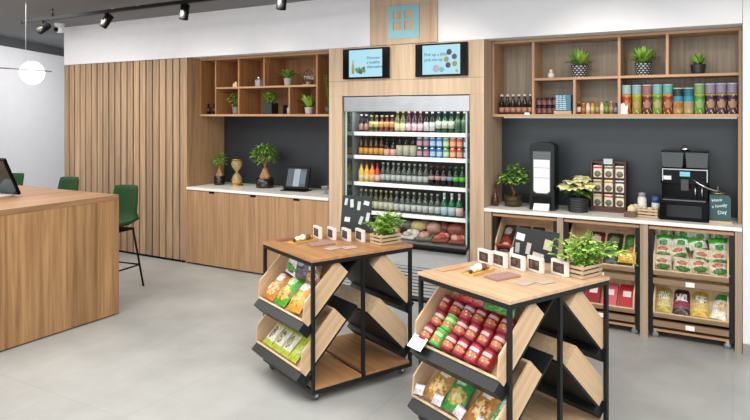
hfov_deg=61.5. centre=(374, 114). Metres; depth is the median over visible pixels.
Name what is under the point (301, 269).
snack bag
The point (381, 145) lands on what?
beer bottle
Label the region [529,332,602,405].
tray
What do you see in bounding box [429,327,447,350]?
can
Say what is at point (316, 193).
countertop
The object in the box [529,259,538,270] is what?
photo
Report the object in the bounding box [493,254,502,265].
photo
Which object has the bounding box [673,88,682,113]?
tube
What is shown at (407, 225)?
pack
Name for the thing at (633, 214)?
wooden box
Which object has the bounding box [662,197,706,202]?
drip tray
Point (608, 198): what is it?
box
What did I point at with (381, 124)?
soda bottle
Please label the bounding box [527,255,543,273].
stand
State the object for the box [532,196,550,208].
outlet
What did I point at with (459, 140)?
drink can
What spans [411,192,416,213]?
water bottle
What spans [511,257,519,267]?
photo
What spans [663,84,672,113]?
tube
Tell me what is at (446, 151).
drink can
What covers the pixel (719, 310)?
snack bag
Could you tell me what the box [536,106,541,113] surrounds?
jar
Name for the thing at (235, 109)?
pot
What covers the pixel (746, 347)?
baseboard
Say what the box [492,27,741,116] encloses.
display shelf
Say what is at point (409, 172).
water bottle
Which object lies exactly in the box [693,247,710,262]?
snack bag
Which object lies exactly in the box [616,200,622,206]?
picture
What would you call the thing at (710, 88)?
tube
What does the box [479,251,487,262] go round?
photo
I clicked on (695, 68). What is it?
pot
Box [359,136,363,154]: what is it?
beer bottle
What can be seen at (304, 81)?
glass cloche
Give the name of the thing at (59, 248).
reception desk
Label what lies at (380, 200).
water bottle
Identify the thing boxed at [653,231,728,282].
tray
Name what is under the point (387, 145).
sauce bottle
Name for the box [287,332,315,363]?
snack bag
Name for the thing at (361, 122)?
soda bottle
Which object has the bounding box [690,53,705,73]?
potted succulent
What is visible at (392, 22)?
sign panel
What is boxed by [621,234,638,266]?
snack bag
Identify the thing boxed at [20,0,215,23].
rail
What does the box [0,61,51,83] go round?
globe pendant
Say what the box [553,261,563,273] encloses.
photo
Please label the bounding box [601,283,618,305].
snack box
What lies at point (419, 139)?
drink can
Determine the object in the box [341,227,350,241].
stand
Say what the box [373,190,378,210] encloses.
water bottle
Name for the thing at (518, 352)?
tray
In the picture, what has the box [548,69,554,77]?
glass figurine
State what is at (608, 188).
picture
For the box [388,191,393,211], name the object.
water bottle
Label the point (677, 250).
snack bag
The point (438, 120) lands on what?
beer bottle
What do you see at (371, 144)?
beer bottle
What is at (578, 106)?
bottle
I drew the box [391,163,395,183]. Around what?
water bottle
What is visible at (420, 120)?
wine bottle
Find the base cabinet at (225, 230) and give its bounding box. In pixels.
[187,190,328,273]
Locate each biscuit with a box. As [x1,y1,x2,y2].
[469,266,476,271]
[474,263,481,270]
[481,263,486,269]
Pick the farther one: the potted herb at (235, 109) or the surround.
the potted herb at (235, 109)
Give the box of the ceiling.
[0,0,310,48]
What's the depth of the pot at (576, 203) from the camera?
5.22 m
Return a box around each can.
[417,137,422,146]
[417,147,422,156]
[418,323,436,345]
[423,137,429,146]
[423,147,429,156]
[429,309,446,327]
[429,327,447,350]
[430,137,435,147]
[430,147,435,157]
[436,137,442,147]
[436,148,442,157]
[437,294,454,314]
[440,313,458,332]
[440,332,459,355]
[443,137,449,147]
[443,148,449,157]
[448,298,465,318]
[450,138,456,147]
[450,148,456,157]
[451,317,470,337]
[451,337,471,360]
[457,138,462,147]
[457,148,462,158]
[459,303,477,322]
[463,322,482,342]
[464,342,484,366]
[471,306,490,327]
[475,327,495,348]
[476,348,497,372]
[483,311,502,332]
[488,332,505,354]
[496,315,516,334]
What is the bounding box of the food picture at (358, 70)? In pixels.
[355,67,365,73]
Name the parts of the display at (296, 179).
panel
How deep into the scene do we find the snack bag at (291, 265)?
4.08 m
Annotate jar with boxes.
[255,76,262,85]
[536,98,541,105]
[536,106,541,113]
[542,98,546,105]
[542,106,546,113]
[547,98,551,105]
[547,106,551,113]
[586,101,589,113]
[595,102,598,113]
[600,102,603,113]
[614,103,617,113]
[637,192,646,206]
[651,196,659,214]
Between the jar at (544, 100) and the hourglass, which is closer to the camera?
the jar at (544, 100)
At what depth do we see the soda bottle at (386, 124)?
6.17 m
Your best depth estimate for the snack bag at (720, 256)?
4.63 m
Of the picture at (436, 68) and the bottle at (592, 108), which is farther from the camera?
the picture at (436, 68)
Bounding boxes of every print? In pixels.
[487,272,515,278]
[495,256,501,263]
[512,259,518,266]
[530,260,537,268]
[590,288,597,292]
[609,289,613,294]
[623,291,631,296]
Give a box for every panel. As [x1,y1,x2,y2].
[64,58,223,262]
[224,116,328,188]
[370,0,437,45]
[502,117,737,217]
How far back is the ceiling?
7.03 m
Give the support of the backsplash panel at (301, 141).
on the countertop at (316, 193)
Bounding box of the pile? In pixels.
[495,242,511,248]
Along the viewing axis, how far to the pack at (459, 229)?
5.85 m
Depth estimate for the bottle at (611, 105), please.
5.20 m
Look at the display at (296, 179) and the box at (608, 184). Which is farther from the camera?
the display at (296, 179)
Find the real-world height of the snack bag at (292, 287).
0.164 m
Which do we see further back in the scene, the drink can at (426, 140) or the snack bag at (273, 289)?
the drink can at (426, 140)
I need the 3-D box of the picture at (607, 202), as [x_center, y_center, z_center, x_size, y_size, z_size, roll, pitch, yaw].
[1.954,0.739,5.272,0.052,0.052,0.002,0,0,30]
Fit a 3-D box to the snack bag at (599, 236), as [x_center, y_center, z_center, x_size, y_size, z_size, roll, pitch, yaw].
[1.809,1.079,5.164,0.135,0.203,0.248,0,0,30]
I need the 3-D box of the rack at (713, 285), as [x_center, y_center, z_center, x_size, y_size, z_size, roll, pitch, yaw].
[2.456,1.288,4.885,0.569,0.861,0.479,0,0,30]
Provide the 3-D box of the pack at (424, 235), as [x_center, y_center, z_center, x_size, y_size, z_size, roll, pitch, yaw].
[0.467,1.123,5.857,0.150,0.077,0.150,0,0,17]
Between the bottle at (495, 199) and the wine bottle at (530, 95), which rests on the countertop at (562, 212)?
the bottle at (495, 199)
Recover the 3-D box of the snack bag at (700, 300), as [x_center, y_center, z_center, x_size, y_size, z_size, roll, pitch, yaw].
[2.462,1.435,4.769,0.125,0.148,0.185,0,0,30]
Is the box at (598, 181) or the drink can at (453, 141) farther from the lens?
the drink can at (453, 141)
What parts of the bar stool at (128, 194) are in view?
seat frame, leg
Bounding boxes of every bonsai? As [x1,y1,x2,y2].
[210,153,228,184]
[250,142,278,187]
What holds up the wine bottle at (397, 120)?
on the fridge
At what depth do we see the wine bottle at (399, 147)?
6.09 m
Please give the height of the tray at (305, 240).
0.012 m
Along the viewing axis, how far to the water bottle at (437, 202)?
5.90 m
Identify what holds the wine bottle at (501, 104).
on the display shelf at (521, 67)
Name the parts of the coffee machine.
hopper lid, spout, panel, display frame, lock knob, panel, hopper lid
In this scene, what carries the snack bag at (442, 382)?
on the trolley at (542, 370)
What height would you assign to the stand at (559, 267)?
0.082 m
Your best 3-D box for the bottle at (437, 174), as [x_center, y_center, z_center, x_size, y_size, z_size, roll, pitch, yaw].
[0.590,0.577,5.922,0.059,0.190,0.059,0,0,23]
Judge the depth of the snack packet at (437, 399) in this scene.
3.21 m
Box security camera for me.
[54,23,64,32]
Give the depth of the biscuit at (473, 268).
3.40 m
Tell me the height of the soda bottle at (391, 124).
0.165 m
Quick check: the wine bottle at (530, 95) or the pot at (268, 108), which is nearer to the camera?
the wine bottle at (530, 95)
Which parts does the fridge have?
glass, price rail, price rail, price rail, price rail, panel, bumper rail, glass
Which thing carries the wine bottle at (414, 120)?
on the fridge
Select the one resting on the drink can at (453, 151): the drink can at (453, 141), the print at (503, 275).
the drink can at (453, 141)
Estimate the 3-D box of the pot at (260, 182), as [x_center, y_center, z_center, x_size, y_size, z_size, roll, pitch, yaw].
[-1.257,0.781,7.201,0.204,0.105,0.204,0,0,30]
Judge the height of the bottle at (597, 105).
0.100 m
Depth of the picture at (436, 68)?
5.68 m
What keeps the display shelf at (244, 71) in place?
attached to the surround
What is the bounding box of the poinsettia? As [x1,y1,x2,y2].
[557,175,598,212]
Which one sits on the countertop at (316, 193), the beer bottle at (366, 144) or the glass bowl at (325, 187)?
the glass bowl at (325, 187)
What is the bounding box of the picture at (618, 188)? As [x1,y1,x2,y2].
[616,186,622,191]
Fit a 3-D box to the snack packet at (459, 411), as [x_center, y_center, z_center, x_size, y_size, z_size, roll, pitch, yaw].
[0.414,1.458,3.090,0.047,0.050,0.069,0,0,-20]
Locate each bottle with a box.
[207,104,210,113]
[358,162,363,181]
[359,114,363,131]
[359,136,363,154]
[364,114,368,131]
[364,136,368,154]
[364,163,369,181]
[369,115,373,131]
[369,136,373,154]
[369,163,374,181]
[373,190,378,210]
[374,115,378,131]
[374,136,378,155]
[375,163,379,182]
[378,190,383,210]
[379,115,383,131]
[379,136,383,155]
[380,162,385,182]
[383,190,388,211]
[384,115,389,131]
[384,139,389,155]
[385,163,390,182]
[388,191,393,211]
[389,115,394,131]
[390,139,395,155]
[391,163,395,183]
[394,191,399,212]
[395,112,399,131]
[396,136,402,156]
[396,163,400,183]
[399,191,404,212]
[400,112,405,131]
[401,163,406,183]
[403,136,409,156]
[405,192,410,213]
[406,112,411,131]
[406,163,411,184]
[410,136,416,156]
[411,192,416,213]
[412,112,417,132]
[412,164,417,184]
[417,164,422,184]
[417,193,422,214]
[418,112,423,132]
[422,193,428,214]
[423,164,428,185]
[424,112,429,132]
[429,165,434,185]
[429,193,434,215]
[430,112,435,132]
[435,166,440,185]
[435,194,440,215]
[436,112,441,132]
[441,166,446,186]
[441,193,447,216]
[442,112,447,132]
[447,166,452,186]
[448,112,454,132]
[448,193,455,217]
[453,167,458,186]
[455,112,460,132]
[456,194,462,217]
[459,167,465,187]
[461,112,465,132]
[491,183,498,205]
[499,95,504,113]
[505,94,509,113]
[510,94,515,113]
[516,94,521,113]
[522,94,527,113]
[528,94,531,113]
[577,102,580,113]
[581,103,585,113]
[590,101,594,113]
[604,101,608,113]
[609,101,612,113]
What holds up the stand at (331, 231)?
on the trolley at (377, 346)
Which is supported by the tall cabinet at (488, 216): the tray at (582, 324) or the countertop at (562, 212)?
the countertop at (562, 212)
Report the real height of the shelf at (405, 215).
0.012 m
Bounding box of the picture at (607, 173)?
[605,171,611,176]
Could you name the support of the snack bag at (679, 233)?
on the snack bag at (676, 240)
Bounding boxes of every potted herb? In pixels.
[224,93,237,113]
[261,91,279,113]
[295,94,315,113]
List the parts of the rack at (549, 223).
post, post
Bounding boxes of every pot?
[214,175,224,184]
[232,107,237,113]
[256,178,273,187]
[263,103,277,113]
[284,78,291,84]
[305,107,312,113]
[504,194,521,206]
[568,195,587,212]
[571,64,587,76]
[634,62,651,74]
[690,64,705,73]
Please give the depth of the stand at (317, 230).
4.36 m
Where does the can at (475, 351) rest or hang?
in the trolley at (542, 370)
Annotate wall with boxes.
[0,45,64,188]
[742,0,749,345]
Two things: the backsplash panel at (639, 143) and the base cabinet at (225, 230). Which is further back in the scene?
the base cabinet at (225, 230)
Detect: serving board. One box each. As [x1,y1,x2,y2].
[276,237,294,241]
[436,264,465,271]
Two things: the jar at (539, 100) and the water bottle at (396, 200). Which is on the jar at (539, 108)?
the jar at (539, 100)
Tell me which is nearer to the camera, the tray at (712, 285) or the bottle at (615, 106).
the tray at (712, 285)
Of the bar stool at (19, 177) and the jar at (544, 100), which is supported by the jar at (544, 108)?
the jar at (544, 100)
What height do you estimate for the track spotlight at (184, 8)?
0.158 m
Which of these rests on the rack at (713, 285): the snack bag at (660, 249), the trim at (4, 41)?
the snack bag at (660, 249)
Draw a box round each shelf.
[200,52,328,115]
[307,332,408,389]
[372,210,465,218]
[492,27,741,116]
[520,390,601,419]
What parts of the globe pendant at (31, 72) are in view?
rod, globe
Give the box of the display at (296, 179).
[280,166,311,191]
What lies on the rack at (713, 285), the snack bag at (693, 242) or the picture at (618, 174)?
the snack bag at (693, 242)
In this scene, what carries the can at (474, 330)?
in the trolley at (542, 370)
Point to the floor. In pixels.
(178, 345)
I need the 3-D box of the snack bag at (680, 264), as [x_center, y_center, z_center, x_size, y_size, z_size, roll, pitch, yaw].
[2.316,1.136,4.741,0.110,0.122,0.109,0,0,-16]
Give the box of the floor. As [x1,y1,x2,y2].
[0,252,749,419]
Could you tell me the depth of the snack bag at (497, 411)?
3.01 m
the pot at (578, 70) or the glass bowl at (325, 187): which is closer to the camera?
the pot at (578, 70)
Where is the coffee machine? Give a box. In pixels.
[660,145,719,222]
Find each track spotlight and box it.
[36,21,51,34]
[99,13,113,28]
[179,3,189,19]
[276,0,286,9]
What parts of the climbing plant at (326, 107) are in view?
pot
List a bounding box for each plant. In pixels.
[324,75,328,113]
[362,207,405,245]
[495,163,529,206]
[547,230,628,278]
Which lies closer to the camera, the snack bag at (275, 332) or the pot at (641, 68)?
the snack bag at (275, 332)
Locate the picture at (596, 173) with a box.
[594,171,600,176]
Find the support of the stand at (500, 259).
on the trolley at (542, 370)
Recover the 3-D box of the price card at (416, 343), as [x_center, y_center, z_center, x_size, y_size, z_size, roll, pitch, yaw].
[0.225,1.210,3.342,0.056,0.056,0.110,0,0,-35]
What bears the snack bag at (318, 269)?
on the snack bag at (296, 303)
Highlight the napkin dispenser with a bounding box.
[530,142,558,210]
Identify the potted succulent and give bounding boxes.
[561,48,596,76]
[630,45,659,74]
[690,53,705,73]
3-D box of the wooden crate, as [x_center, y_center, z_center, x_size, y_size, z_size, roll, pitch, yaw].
[2.178,0.776,5.008,0.150,0.074,0.110,0,0,35]
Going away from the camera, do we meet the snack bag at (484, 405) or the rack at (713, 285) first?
the snack bag at (484, 405)
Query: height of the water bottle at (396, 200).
0.205 m
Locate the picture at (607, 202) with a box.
[605,200,611,205]
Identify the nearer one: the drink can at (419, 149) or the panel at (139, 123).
the drink can at (419, 149)
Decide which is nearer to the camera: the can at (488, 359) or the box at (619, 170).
the can at (488, 359)
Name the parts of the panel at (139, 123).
panel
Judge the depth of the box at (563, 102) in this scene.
5.38 m
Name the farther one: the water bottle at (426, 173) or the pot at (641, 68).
the water bottle at (426, 173)
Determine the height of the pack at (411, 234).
0.078 m
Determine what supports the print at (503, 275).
on the booklet at (501, 276)
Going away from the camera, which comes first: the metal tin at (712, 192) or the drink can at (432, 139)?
the metal tin at (712, 192)
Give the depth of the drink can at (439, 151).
5.89 m
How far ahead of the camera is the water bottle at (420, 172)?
5.99 m
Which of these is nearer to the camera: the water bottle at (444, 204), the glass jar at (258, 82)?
the water bottle at (444, 204)
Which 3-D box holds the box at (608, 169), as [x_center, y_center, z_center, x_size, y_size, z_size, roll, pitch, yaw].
[1.969,0.479,5.298,0.068,0.100,0.062,0,0,30]
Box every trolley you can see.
[252,232,413,399]
[407,255,609,419]
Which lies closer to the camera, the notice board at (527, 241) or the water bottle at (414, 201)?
the notice board at (527, 241)
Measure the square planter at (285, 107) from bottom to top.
0.100 m
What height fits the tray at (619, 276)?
0.349 m
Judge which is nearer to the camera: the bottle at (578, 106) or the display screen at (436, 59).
the bottle at (578, 106)
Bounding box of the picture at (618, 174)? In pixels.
[616,172,622,177]
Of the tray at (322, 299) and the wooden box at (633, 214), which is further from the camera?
the wooden box at (633, 214)
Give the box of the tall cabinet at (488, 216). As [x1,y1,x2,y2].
[484,117,741,352]
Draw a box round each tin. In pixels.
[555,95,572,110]
[710,187,725,194]
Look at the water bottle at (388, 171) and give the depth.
6.16 m
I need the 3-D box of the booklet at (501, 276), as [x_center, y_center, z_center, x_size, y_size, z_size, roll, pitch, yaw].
[0.672,0.854,3.327,0.170,0.011,0.100,0,0,-31]
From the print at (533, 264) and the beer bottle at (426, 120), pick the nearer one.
the print at (533, 264)
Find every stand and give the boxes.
[313,225,321,238]
[327,226,336,239]
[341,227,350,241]
[355,228,364,242]
[478,248,492,265]
[493,250,507,268]
[509,253,525,271]
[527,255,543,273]
[551,258,568,277]
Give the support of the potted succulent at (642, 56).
on the display shelf at (521, 67)
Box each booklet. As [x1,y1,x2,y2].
[306,240,335,246]
[484,271,520,280]
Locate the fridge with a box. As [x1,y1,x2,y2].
[343,95,469,302]
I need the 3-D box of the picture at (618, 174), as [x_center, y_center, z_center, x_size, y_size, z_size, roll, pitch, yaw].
[2.030,0.499,5.228,0.052,0.052,0.002,0,0,30]
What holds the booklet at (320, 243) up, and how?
on the trolley at (377, 346)
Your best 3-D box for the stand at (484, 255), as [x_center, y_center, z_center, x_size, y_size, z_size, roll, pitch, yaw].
[0.634,0.818,3.631,0.026,0.082,0.112,0,0,-29]
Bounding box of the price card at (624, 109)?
[621,104,627,113]
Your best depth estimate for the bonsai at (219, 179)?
7.45 m
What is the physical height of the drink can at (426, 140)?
0.096 m
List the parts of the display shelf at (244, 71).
panel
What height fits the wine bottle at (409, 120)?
0.205 m
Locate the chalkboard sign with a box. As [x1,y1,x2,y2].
[709,195,732,223]
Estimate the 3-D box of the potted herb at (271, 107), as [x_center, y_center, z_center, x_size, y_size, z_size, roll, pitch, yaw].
[-1.172,-0.135,7.086,0.254,0.257,0.238,0,0,30]
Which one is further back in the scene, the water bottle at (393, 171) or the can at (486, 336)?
the water bottle at (393, 171)
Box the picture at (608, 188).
[605,185,611,191]
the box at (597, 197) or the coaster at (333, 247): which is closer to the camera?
the coaster at (333, 247)
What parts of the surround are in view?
panel, panel, panel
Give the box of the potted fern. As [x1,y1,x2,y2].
[272,68,300,84]
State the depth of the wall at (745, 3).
4.51 m
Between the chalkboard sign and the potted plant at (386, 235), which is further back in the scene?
the chalkboard sign
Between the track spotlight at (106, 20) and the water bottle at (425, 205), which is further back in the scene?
the track spotlight at (106, 20)
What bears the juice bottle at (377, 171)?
on the fridge
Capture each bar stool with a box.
[13,173,23,185]
[58,177,78,190]
[113,185,144,285]
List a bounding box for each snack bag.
[262,271,292,300]
[262,322,285,346]
[270,327,293,351]
[273,277,305,306]
[278,332,302,357]
[286,258,296,277]
[286,283,315,313]
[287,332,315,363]
[295,261,307,279]
[305,266,321,284]
[423,371,455,400]
[440,379,474,411]
[458,293,483,306]
[463,391,500,419]
[483,302,515,318]
[490,397,505,419]
[497,225,516,251]
[533,227,544,230]
[589,231,605,262]
[602,233,623,264]
[617,251,636,263]
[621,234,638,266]
[654,229,672,234]
[654,234,672,244]
[655,254,671,270]
[655,287,671,312]
[656,244,672,254]
[669,245,688,261]
[672,235,689,250]
[672,289,689,315]
[673,256,691,272]
[675,231,690,237]
[687,237,708,253]
[690,291,708,317]
[691,232,708,242]
[691,259,709,273]
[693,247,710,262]
[707,237,726,250]
[708,262,729,276]
[709,250,727,263]
[710,294,726,320]
[711,234,728,237]
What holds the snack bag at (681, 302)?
on the rack at (713, 285)
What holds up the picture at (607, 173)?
attached to the box at (608, 169)
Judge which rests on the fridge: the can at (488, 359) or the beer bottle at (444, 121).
the beer bottle at (444, 121)
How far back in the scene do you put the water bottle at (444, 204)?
5.86 m
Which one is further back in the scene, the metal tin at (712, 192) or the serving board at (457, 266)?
the metal tin at (712, 192)
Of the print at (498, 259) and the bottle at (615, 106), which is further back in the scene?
the bottle at (615, 106)
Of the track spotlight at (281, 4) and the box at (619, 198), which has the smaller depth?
the box at (619, 198)
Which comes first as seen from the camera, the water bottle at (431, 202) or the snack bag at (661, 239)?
the snack bag at (661, 239)
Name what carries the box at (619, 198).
in the rack at (602, 208)
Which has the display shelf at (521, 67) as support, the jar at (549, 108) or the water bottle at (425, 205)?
the jar at (549, 108)
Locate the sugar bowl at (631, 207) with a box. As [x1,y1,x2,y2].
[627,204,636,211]
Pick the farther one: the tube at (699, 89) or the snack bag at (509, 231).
the snack bag at (509, 231)
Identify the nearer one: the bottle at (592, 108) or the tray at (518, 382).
the tray at (518, 382)
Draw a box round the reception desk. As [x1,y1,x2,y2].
[0,185,118,351]
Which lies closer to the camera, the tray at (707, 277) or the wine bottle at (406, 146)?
the tray at (707, 277)
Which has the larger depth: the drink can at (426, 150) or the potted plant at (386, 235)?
the drink can at (426, 150)
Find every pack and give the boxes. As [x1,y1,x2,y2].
[396,218,412,231]
[400,229,419,239]
[411,220,429,232]
[416,231,434,240]
[426,221,448,234]
[432,232,450,242]
[446,223,465,236]
[448,234,465,244]
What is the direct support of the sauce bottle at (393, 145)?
on the fridge
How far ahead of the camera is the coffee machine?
4.84 m
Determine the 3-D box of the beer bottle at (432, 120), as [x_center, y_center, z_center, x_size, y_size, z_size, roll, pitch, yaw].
[0.544,0.074,5.946,0.059,0.200,0.059,0,0,23]
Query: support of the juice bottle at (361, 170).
on the fridge
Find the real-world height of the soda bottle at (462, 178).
0.190 m
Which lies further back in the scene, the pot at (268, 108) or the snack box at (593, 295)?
the pot at (268, 108)
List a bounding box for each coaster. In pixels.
[324,246,340,249]
[341,245,357,248]
[516,280,535,285]
[534,279,555,284]
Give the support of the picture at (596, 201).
attached to the box at (597, 197)
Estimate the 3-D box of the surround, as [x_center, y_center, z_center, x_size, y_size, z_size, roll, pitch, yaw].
[0.394,0.532,6.159,1.622,2.376,0.601,0,0,30]
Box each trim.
[0,36,63,56]
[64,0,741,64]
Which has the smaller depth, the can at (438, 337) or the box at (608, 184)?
the can at (438, 337)
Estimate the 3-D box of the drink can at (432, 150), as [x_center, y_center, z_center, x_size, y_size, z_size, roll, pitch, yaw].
[0.548,0.359,5.945,0.062,0.096,0.062,0,0,30]
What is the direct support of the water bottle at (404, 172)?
on the fridge
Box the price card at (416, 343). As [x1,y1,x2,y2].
[407,334,427,351]
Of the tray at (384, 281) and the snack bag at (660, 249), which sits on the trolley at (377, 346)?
the tray at (384, 281)
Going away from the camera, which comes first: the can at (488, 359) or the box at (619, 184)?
the can at (488, 359)
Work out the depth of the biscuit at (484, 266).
3.45 m
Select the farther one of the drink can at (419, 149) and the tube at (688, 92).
the drink can at (419, 149)
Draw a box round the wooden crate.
[637,206,659,218]
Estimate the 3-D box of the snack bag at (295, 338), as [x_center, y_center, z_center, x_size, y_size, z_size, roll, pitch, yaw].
[-0.517,1.439,4.009,0.163,0.148,0.115,0,0,-36]
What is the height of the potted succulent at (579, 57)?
0.254 m
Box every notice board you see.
[340,195,372,232]
[513,227,559,262]
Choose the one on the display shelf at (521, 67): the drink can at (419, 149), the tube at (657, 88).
the tube at (657, 88)
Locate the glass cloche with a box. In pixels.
[302,67,313,84]
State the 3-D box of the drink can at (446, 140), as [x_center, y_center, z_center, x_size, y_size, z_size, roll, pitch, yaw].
[0.666,0.263,5.878,0.062,0.096,0.062,0,0,30]
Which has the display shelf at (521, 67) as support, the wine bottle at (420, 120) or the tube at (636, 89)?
the tube at (636, 89)
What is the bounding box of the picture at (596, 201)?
[594,199,600,204]
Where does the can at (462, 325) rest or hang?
in the trolley at (542, 370)
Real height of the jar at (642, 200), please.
0.180 m
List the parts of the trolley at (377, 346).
leg, leg, rail, rail, post, leg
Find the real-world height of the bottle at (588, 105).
0.105 m
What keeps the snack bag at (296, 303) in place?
on the trolley at (377, 346)
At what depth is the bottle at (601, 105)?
5.24 m
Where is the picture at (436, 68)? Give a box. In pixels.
[433,65,439,71]
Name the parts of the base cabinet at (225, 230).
door, door, door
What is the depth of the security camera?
7.96 m
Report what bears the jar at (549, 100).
on the jar at (549, 108)
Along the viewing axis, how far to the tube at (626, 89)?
5.13 m
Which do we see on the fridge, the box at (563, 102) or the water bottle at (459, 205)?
the water bottle at (459, 205)
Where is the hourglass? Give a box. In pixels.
[231,159,242,185]
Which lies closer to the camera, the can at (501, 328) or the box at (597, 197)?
the can at (501, 328)
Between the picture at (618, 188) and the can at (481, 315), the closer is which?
the can at (481, 315)
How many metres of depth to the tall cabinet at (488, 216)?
4.85 m
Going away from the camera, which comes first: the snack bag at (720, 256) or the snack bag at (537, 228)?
the snack bag at (720, 256)
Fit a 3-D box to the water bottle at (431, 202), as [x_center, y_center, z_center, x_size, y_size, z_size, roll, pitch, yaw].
[0.536,0.850,5.954,0.059,0.205,0.059,0,0,20]
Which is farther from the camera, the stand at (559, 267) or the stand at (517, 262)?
the stand at (517, 262)
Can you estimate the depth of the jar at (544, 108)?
5.46 m
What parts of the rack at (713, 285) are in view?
post, post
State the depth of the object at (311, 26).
6.23 m
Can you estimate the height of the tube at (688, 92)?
0.205 m
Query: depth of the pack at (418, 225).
6.03 m
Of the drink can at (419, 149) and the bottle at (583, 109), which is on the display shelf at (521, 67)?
the bottle at (583, 109)
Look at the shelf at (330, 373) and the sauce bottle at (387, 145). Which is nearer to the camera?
the shelf at (330, 373)
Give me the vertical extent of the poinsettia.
0.295 m
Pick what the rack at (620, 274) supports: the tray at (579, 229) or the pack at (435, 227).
the tray at (579, 229)
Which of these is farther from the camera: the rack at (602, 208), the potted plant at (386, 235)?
the rack at (602, 208)
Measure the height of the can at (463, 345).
0.116 m
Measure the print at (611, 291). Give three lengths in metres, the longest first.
0.060 x 0.050 x 0.001 m
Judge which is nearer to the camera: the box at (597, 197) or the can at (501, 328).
the can at (501, 328)
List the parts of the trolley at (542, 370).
leg, leg, rail, post, leg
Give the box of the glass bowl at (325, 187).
[321,185,328,193]
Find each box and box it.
[586,287,601,302]
[593,165,601,176]
[593,179,601,191]
[593,193,601,205]
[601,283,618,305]
[604,165,612,177]
[604,179,612,191]
[604,193,612,206]
[615,166,623,177]
[615,180,623,192]
[615,194,623,206]
[618,284,633,307]
[624,211,636,217]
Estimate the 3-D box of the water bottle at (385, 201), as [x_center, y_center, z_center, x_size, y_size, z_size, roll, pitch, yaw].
[0.110,0.850,6.194,0.057,0.205,0.057,0,0,21]
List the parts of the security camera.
arm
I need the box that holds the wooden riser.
[554,111,572,113]
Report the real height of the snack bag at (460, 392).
0.171 m
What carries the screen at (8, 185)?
on the reception desk
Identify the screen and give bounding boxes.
[0,158,20,196]
[343,47,389,79]
[415,42,467,76]
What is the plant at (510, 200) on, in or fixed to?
on the countertop at (562, 212)
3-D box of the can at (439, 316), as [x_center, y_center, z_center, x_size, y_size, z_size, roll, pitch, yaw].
[0.346,1.110,3.401,0.116,0.116,0.078,0,0,-34]
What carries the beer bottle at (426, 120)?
on the fridge
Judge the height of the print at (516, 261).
0.042 m
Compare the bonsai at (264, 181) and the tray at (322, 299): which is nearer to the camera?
the tray at (322, 299)
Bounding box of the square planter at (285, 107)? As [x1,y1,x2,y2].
[283,105,287,113]
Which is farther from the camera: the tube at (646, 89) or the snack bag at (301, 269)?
the tube at (646, 89)
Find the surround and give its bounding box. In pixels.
[329,39,501,261]
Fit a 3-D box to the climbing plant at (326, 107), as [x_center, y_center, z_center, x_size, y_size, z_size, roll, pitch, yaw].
[-0.491,-0.208,6.615,0.114,0.408,0.114,0,0,-25]
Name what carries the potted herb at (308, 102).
on the display shelf at (244, 71)
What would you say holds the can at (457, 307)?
in the trolley at (542, 370)
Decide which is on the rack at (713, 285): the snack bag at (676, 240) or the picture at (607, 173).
the snack bag at (676, 240)
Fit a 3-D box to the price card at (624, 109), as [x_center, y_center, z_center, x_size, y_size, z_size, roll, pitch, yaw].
[2.028,-0.047,5.138,0.060,0.085,0.012,0,0,30]
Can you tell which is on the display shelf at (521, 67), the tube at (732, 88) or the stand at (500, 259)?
the tube at (732, 88)
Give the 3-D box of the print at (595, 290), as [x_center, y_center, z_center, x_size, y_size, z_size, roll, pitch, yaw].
[1.774,1.421,5.109,0.060,0.001,0.050,0,45,30]
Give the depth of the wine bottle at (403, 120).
6.08 m
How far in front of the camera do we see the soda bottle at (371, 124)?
6.25 m
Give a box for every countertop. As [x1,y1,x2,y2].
[0,185,118,215]
[186,182,328,200]
[484,201,741,231]
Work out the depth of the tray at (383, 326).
4.16 m
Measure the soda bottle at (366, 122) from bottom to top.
0.175 m
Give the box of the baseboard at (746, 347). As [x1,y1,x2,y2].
[743,343,749,355]
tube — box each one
[622,85,630,113]
[632,85,641,113]
[642,85,651,113]
[652,84,661,113]
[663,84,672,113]
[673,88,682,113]
[683,88,693,113]
[694,83,704,113]
[705,83,715,113]
[716,83,726,113]
[727,83,737,113]
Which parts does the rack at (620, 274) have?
post, post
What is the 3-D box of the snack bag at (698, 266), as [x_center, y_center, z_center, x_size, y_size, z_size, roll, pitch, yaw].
[2.413,1.131,4.695,0.110,0.128,0.114,0,0,-17]
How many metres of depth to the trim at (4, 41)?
10.11 m
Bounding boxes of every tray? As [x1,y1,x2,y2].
[256,305,345,375]
[258,255,347,325]
[288,239,316,243]
[334,283,407,347]
[365,255,407,302]
[411,358,541,419]
[414,286,543,385]
[462,269,494,276]
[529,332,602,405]
[563,292,602,348]
[567,222,634,271]
[585,269,634,313]
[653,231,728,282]
[653,275,728,326]
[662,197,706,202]
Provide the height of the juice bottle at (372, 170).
0.190 m
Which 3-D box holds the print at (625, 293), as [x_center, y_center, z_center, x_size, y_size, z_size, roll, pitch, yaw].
[1.995,1.421,4.984,0.060,0.001,0.050,0,45,30]
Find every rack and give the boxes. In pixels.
[493,212,556,254]
[564,218,639,333]
[591,159,627,212]
[649,225,733,348]
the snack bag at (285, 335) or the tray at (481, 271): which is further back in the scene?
the snack bag at (285, 335)

